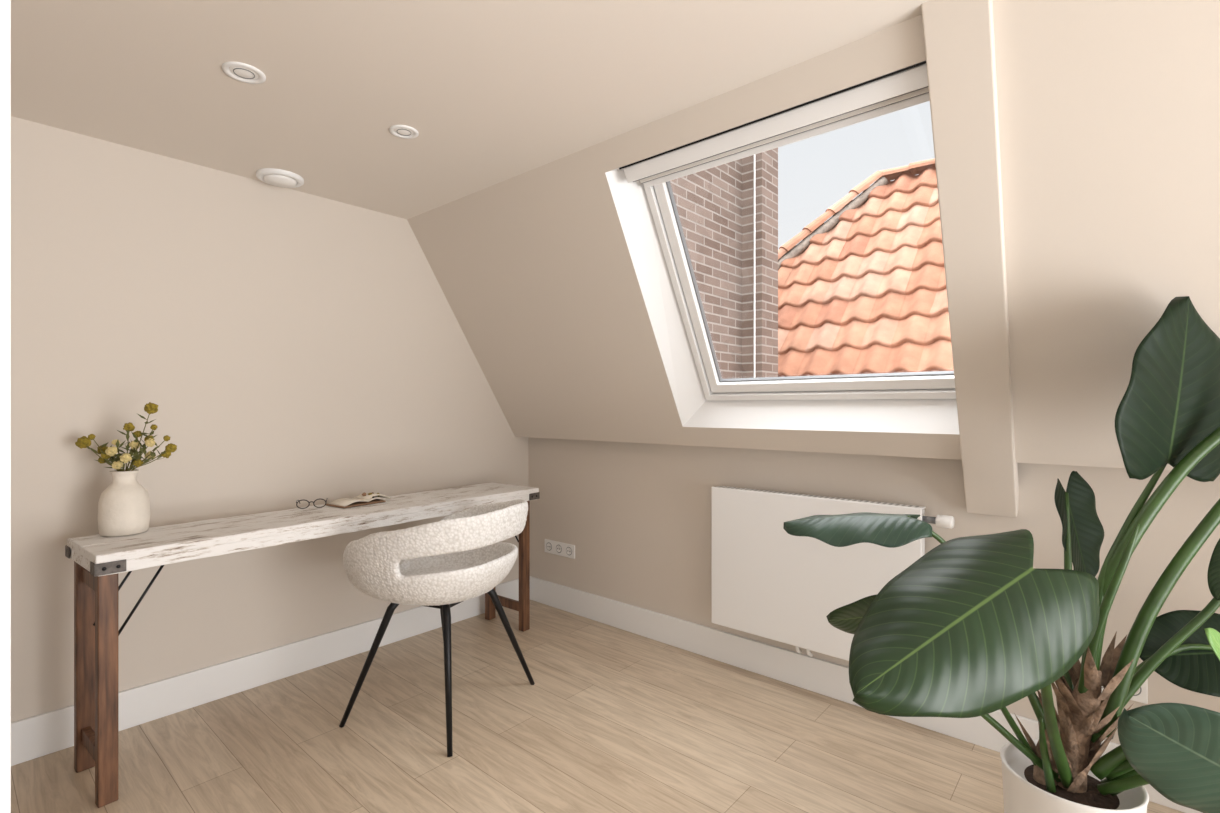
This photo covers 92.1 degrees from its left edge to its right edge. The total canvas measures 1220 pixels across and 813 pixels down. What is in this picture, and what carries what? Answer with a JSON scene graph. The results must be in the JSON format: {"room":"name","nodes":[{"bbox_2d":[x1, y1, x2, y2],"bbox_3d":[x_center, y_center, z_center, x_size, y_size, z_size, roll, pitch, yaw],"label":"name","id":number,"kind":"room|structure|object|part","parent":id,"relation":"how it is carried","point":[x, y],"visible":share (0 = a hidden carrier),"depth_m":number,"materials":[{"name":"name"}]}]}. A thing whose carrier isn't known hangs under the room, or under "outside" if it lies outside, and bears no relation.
{"room":"home office","nodes":[
{"label":"home office","id":0,"kind":"room"},
{"bbox_2d":[11,116,528,722],"bbox_3d":[-1.421,0.120,2.980,0.120,2.300,2.780,0,0,41],"label":"wall","id":1,"kind":"structure","parent":0,"point":[290,346],"depth_m":2.53,"materials":[{"name":"beige paint"}]},
{"bbox_2d":[11,578,518,765],"bbox_3d":[-1.366,1.195,2.939,0.016,0.150,2.530,0,0,41],"label":"baseboard","id":2,"kind":"structure","parent":1,"relation":"attached to","point":[50,732],"depth_m":2.59,"materials":[{"name":"white"}]},
{"bbox_2d":[11,0,929,218],"bbox_3d":[-0.264,-1.105,0.337,5.300,0.150,3.400,0,0,41],"label":"ceiling","id":3,"kind":"structure","parent":0,"point":[493,92],"depth_m":1.81,"materials":[{"name":"beige paint"}]},
{"bbox_2d":[222,62,265,83],"bbox_3d":[-1.129,-1.028,1.812,0.116,0.007,0.116,0,0,41],"label":"recessed light","id":4,"kind":"object","parent":3,"relation":"in","point":[242,72],"visible":1,"depth_m":1.81,"materials":[{"name":"white"}]},
{"bbox_2d":[256,168,303,187],"bbox_3d":[-1.478,-1.015,2.633,0.188,0.030,0.188,0,0,41],"label":"ceiling air vent","id":5,"kind":"object","parent":3,"relation":"attached to","point":[275,177],"depth_m":2.59,"materials":[{"name":"white plastic"}]},
{"bbox_2d":[389,125,418,138],"bbox_3d":[-0.771,-1.028,2.200,0.104,0.007,0.104,0,0,41],"label":"recessed light","id":6,"kind":"object","parent":3,"relation":"in","point":[401,131],"visible":1,"depth_m":2.20,"materials":[{"name":"white"}]},
{"bbox_2d":[11,600,1183,812],"bbox_3d":[0.032,1.320,0.675,5.300,0.100,4.300,0,0,41],"label":"floor","id":7,"kind":"structure","parent":0,"point":[612,719],"depth_m":2.21,"materials":[{"name":"brown wood"}]},
{"bbox_2d":[65,482,539,807],"bbox_3d":[-1.159,0.866,2.712,0.414,0.808,1.948,0,0,38],"label":"console desk","id":8,"kind":"object","parent":7,"relation":"on","point":[98,560],"visible":0.94,"depth_m":2.05,"materials":[{"name":"brown wood"}]},
{"bbox_3d":[-1.845,0.884,2.065,0.040,0.772,0.052,0,0,38],"label":"leg","id":9,"kind":"part","parent":8,"relation":"part of","materials":[{"name":"brown wood"}]},
{"bbox_3d":[-1.616,0.884,1.887,0.040,0.772,0.052,0,0,38],"label":"leg","id":10,"kind":"part","parent":8,"relation":"part of","materials":[{"name":"brown wood"}]},
{"bbox_2d":[75,402,176,536],"bbox_3d":[-1.765,0.222,2.148,0.346,0.477,0.153,0,0,-18],"label":"flower vase","id":11,"kind":"object","parent":8,"relation":"on","point":[124,505],"visible":1,"depth_m":2.12,"materials":[{"name":"white ceramic"}]},
{"bbox_3d":[-1.717,0.221,2.134,0.099,0.181,0.060,0,0,41],"label":"stem","id":12,"kind":"part","parent":11,"relation":"part of","materials":[{"name":"green"}]},
{"bbox_3d":[-1.723,0.159,2.144,0.077,0.306,0.068,0,0,41],"label":"stem","id":13,"kind":"part","parent":11,"relation":"part of","materials":[{"name":"green plant"}]},
{"bbox_3d":[-1.695,0.213,2.144,0.120,0.196,0.105,0,0,41],"label":"stem","id":14,"kind":"part","parent":11,"relation":"part of","materials":[{"name":"green plant"}]},
{"bbox_2d":[296,498,327,508],"bbox_3d":[-1.372,0.438,2.709,0.128,0.042,0.139,0,0,-24],"label":"eyeglasses","id":15,"kind":"object","parent":8,"relation":"on","point":[327,498],"visible":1,"depth_m":2.65,"materials":[{"name":"black metal"}]},
{"bbox_2d":[326,492,390,507],"bbox_3d":[-1.194,0.438,2.815,0.150,0.046,0.270,0,0,33],"label":"open notebook","id":16,"kind":"object","parent":8,"relation":"on","point":[364,498],"visible":0.96,"depth_m":2.79,"materials":[{"name":"brown paper"}]},
{"bbox_3d":[-0.717,0.884,3.519,0.040,0.772,0.052,0,0,38],"label":"leg","id":17,"kind":"part","parent":8,"relation":"part of","materials":[{"name":"brown wood"}]},
{"bbox_3d":[-0.488,0.884,3.341,0.040,0.772,0.052,0,0,38],"label":"leg","id":18,"kind":"part","parent":8,"relation":"part of","materials":[{"name":"brown wood"}]},
{"bbox_2d":[339,499,534,756],"bbox_3d":[-0.709,0.839,2.520,0.704,0.871,0.712,0,0,22],"label":"armchair","id":19,"kind":"object","parent":7,"relation":"on","point":[443,564],"visible":1,"depth_m":2.26,"materials":[{"name":"fabric"}]},
{"bbox_3d":[-0.963,1.022,2.386,0.249,0.504,0.033,0,0,-24],"label":"leg","id":20,"kind":"part","parent":19,"relation":"part of","materials":[{"name":"black metal"}]},
{"bbox_2d":[388,566,492,604],"bbox_3d":[-0.737,0.755,2.521,0.490,0.040,0.490,0,0,22],"label":"seat cushion","id":21,"kind":"object","parent":19,"relation":"on","point":[449,599],"depth_m":2.31,"materials":[{"name":"fabric"}]},
{"bbox_3d":[-0.709,0.795,2.510,0.260,0.020,0.300,0,0,22],"label":"seat plate","id":22,"kind":"part","parent":19,"relation":"part of","materials":[{"name":"black metal"}]},
{"bbox_3d":[-0.795,1.022,2.804,0.039,0.505,0.296,0,0,-12],"label":"leg","id":23,"kind":"part","parent":19,"relation":"part of","materials":[{"name":"black metal"}]},
{"bbox_3d":[-0.616,1.022,2.243,0.033,0.504,0.249,0,0,-21],"label":"leg","id":24,"kind":"part","parent":19,"relation":"part of","materials":[{"name":"black metal"}]},
{"bbox_3d":[-0.456,1.022,2.634,0.249,0.504,0.033,0,0,-24],"label":"leg","id":25,"kind":"part","parent":19,"relation":"part of","materials":[{"name":"black metal"}]},
{"bbox_2d":[783,296,1219,812],"bbox_3d":[1.099,0.495,1.379,1.287,1.551,0.705,0,0,0],"label":"potted plant","id":26,"kind":"object","parent":7,"relation":"on","point":[970,628],"visible":1,"depth_m":1.43,"materials":[{"name":"green plant"}]},
{"bbox_2d":[1000,738,1148,812],"bbox_3d":[1.175,1.100,1.501,0.298,0.340,0.298,0,0,0],"label":"pot","id":27,"kind":"object","parent":7,"relation":"on","point":[1027,788],"depth_m":1.46,"materials":[{"name":"white ceramic"}]},
{"bbox_2d":[742,148,777,377],"bbox_3d":[0.230,-0.500,4.863,2.350,7.000,0.248,0,0,41],"label":"brick pier","id":28,"kind":"object","parent":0,"point":[767,161],"depth_m":4.06,"materials":[{"name":"brown brick"}]},
{"bbox_2d":[640,87,928,182],"bbox_3d":[0.546,-0.915,2.009,1.100,0.037,0.047,0,0,41],"label":"roll","id":29,"kind":"object","parent":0,"point":[925,90],"depth_m":1.93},
{"bbox_2d":[407,0,1219,470],"bbox_3d":[1.091,-0.460,1.903,5.080,1.310,0.899,0,0,41],"label":"wall","id":30,"kind":"structure","parent":0,"point":[555,276],"depth_m":1.83,"materials":[{"name":"beige paint"}]},
{"bbox_2d":[623,63,928,182],"bbox_3d":[0.514,-0.936,1.992,1.125,0.092,0.121,0,0,41],"label":"blind cassette","id":31,"kind":"object","parent":30,"relation":"attached to","point":[915,78],"depth_m":1.88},
{"bbox_2d":[619,61,925,168],"bbox_3d":[0.485,-0.954,1.961,1.130,0.047,0.071,0,0,41],"label":"rail","id":32,"kind":"object","parent":31,"relation":"attached to","point":[923,62],"depth_m":1.85,"materials":[{"name":"black metal"}]},
{"bbox_2d":[633,86,927,181],"bbox_3d":[0.528,-0.913,1.996,1.110,0.040,0.062,0,0,41],"label":"blind slot","id":33,"kind":"object","parent":31,"relation":"attached to","point":[927,86],"depth_m":1.90,"materials":[{"name":"grey metal"}]},
{"bbox_3d":[0.552,-0.909,2.016,1.100,0.023,0.034,0,0,41],"label":"blind slot","id":34,"kind":"part","parent":31,"relation":"part of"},
{"bbox_2d":[643,93,929,187],"bbox_3d":[0.560,-0.901,2.025,1.100,0.034,0.037,0,0,41],"label":"bar","id":35,"kind":"object","parent":31,"relation":"attached to","point":[923,98],"depth_m":1.95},
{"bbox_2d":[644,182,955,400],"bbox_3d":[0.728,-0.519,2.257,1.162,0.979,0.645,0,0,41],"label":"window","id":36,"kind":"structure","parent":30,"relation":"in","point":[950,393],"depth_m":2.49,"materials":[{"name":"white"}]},
{"bbox_3d":[0.736,-0.522,2.258,1.101,0.912,0.597,0,0,41],"label":"sash","id":37,"kind":"part","parent":36,"relation":"part of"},
{"bbox_2d":[666,181,953,381],"bbox_3d":[0.747,-0.525,2.256,1.032,0.820,0.523,0,0,41],"label":"gasket","id":38,"kind":"object","parent":36,"relation":"attached to","point":[929,373],"visible":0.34,"depth_m":2.49,"materials":[{"name":"grey rubber"}]},
{"bbox_2d":[921,0,1018,516],"bbox_3d":[1.147,-0.341,1.836,0.161,1.478,0.974,0,0,38],"label":"beam","id":39,"kind":"structure","parent":30,"relation":"attached to","point":[958,34],"depth_m":1.72,"materials":[{"name":"beige paint"}]},
{"bbox_2d":[778,177,887,269],"bbox_3d":[0.521,-0.481,6.112,3.564,3.856,3.278,0,0,41],"label":"mortar","id":40,"kind":"object","parent":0,"point":[862,198],"depth_m":6.12,"materials":[{"name":"grey concrete"}]},
{"bbox_2d":[529,437,1219,744],"bbox_3d":[1.458,0.670,2.232,5.200,1.200,0.120,0,0,41],"label":"wall","id":41,"kind":"structure","parent":0,"point":[637,517],"depth_m":2.85,"materials":[{"name":"beige paint"}]},
{"bbox_2d":[545,539,574,558],"bbox_3d":[-0.312,0.892,3.689,0.261,0.085,0.012,0,0,41],"label":"wall socket","id":42,"kind":"object","parent":41,"relation":"attached to","point":[553,547],"visible":1,"depth_m":3.68,"materials":[{"name":"white plastic"}]},
{"bbox_2d":[712,486,954,660],"bbox_3d":[0.912,0.748,2.550,1.023,0.719,0.111,0,0,41],"label":"radiator","id":43,"kind":"object","parent":41,"relation":"attached to","point":[769,582],"visible":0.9,"depth_m":2.58,"materials":[{"name":"white metal"}]},
{"bbox_2d":[717,486,925,509],"bbox_3d":[0.865,0.395,2.572,0.916,0.007,0.078,0,0,41],"label":"grille","id":44,"kind":"object","parent":43,"relation":"attached to","point":[755,493],"depth_m":2.52,"materials":[{"name":"white metal"}]},
{"bbox_3d":[0.869,0.721,2.577,0.910,0.638,0.066,0,0,41],"label":"panel","id":45,"kind":"part","parent":43,"relation":"part of","materials":[{"name":"white metal"}]},
{"bbox_3d":[1.266,0.435,2.221,0.056,0.048,0.048,0,0,41],"label":"thermostat knob","id":46,"kind":"part","parent":43,"relation":"part of","materials":[{"name":"white plastic"}]},
{"bbox_2d":[530,576,1201,812],"bbox_3d":[1.368,1.195,2.220,5.080,0.150,0.016,0,0,41],"label":"baseboard","id":47,"kind":"structure","parent":41,"relation":"attached to","point":[830,679],"depth_m":2.80,"materials":[{"name":"white"}]},
{"bbox_2d":[1102,679,1147,703],"bbox_3d":[1.678,0.920,1.952,0.160,0.084,0.012,0,0,41],"label":"wall socket","id":48,"kind":"object","parent":41,"relation":"attached to","point":[1141,695],"visible":0.14,"depth_m":1.91,"materials":[{"name":"white plastic"}]},
{"label":"outside","id":49,"kind":"structure","parent":0,"visible":0},
{"bbox_2d":[670,159,741,378],"bbox_3d":[-0.227,-0.500,4.453,2.200,7.000,0.970,0,0,41],"label":"brick wall","id":50,"kind":"structure","parent":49,"point":[708,202],"depth_m":3.86,"materials":[{"name":"brown brick"}]},
{"bbox_2d":[754,154,755,377],"bbox_3d":[0.988,-1.250,4.017,0.017,4.500,0.020,0,0,41],"label":"cable","id":51,"kind":"object","parent":50,"relation":"attached to","point":[755,154],"visible":0.4,"depth_m":4.01,"materials":[{"name":"white plastic"}]},
{"bbox_3d":[2.434,-0.451,5.850,6.828,3.800,5.170,0,0,41],"label":"deck","id":52,"kind":"object","parent":50,"relation":"on","visible":0},
{"bbox_2d":[778,166,953,376],"bbox_3d":[2.001,-0.717,5.120,6.119,3.396,2.881,0,0,41],"label":"pantiles","id":53,"kind":"object","parent":52,"relation":"on","point":[867,294],"visible":0.24,"depth_m":5.23,"materials":[{"name":"ceramic"}]},
{"bbox_2d":[778,171,882,258],"bbox_3d":[0.462,-0.549,6.159,4.805,3.874,0.210,0,0,-1],"label":"hip ridge tiles","id":54,"kind":"object","parent":53,"relation":"on","point":[862,186],"visible":0.21,"depth_m":6.12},
{"bbox_2d":[879,158,935,180],"bbox_3d":[4.142,-2.455,5.136,3.376,0.089,0.210,0,0,41],"label":"ridge tiles","id":55,"kind":"object","parent":53,"relation":"on","point":[914,168],"depth_m":6.06,"materials":[{"name":"ceramic"}]},
{"bbox_3d":[-1.543,0.120,1.334,1.860,2.300,0.120,0,0,41],"label":"wall","id":56,"kind":"structure","parent":0,"visible":0},
{"bbox_2d":[0,0,10,812],"bbox_3d":[-0.833,0.120,0.688,0.060,2.300,0.181,0,0,41],"label":"trim","id":57,"kind":"structure","parent":56,"relation":"attached to","point":[5,5],"depth_m":0.73,"materials":[{"name":"white paint"}]}
]}

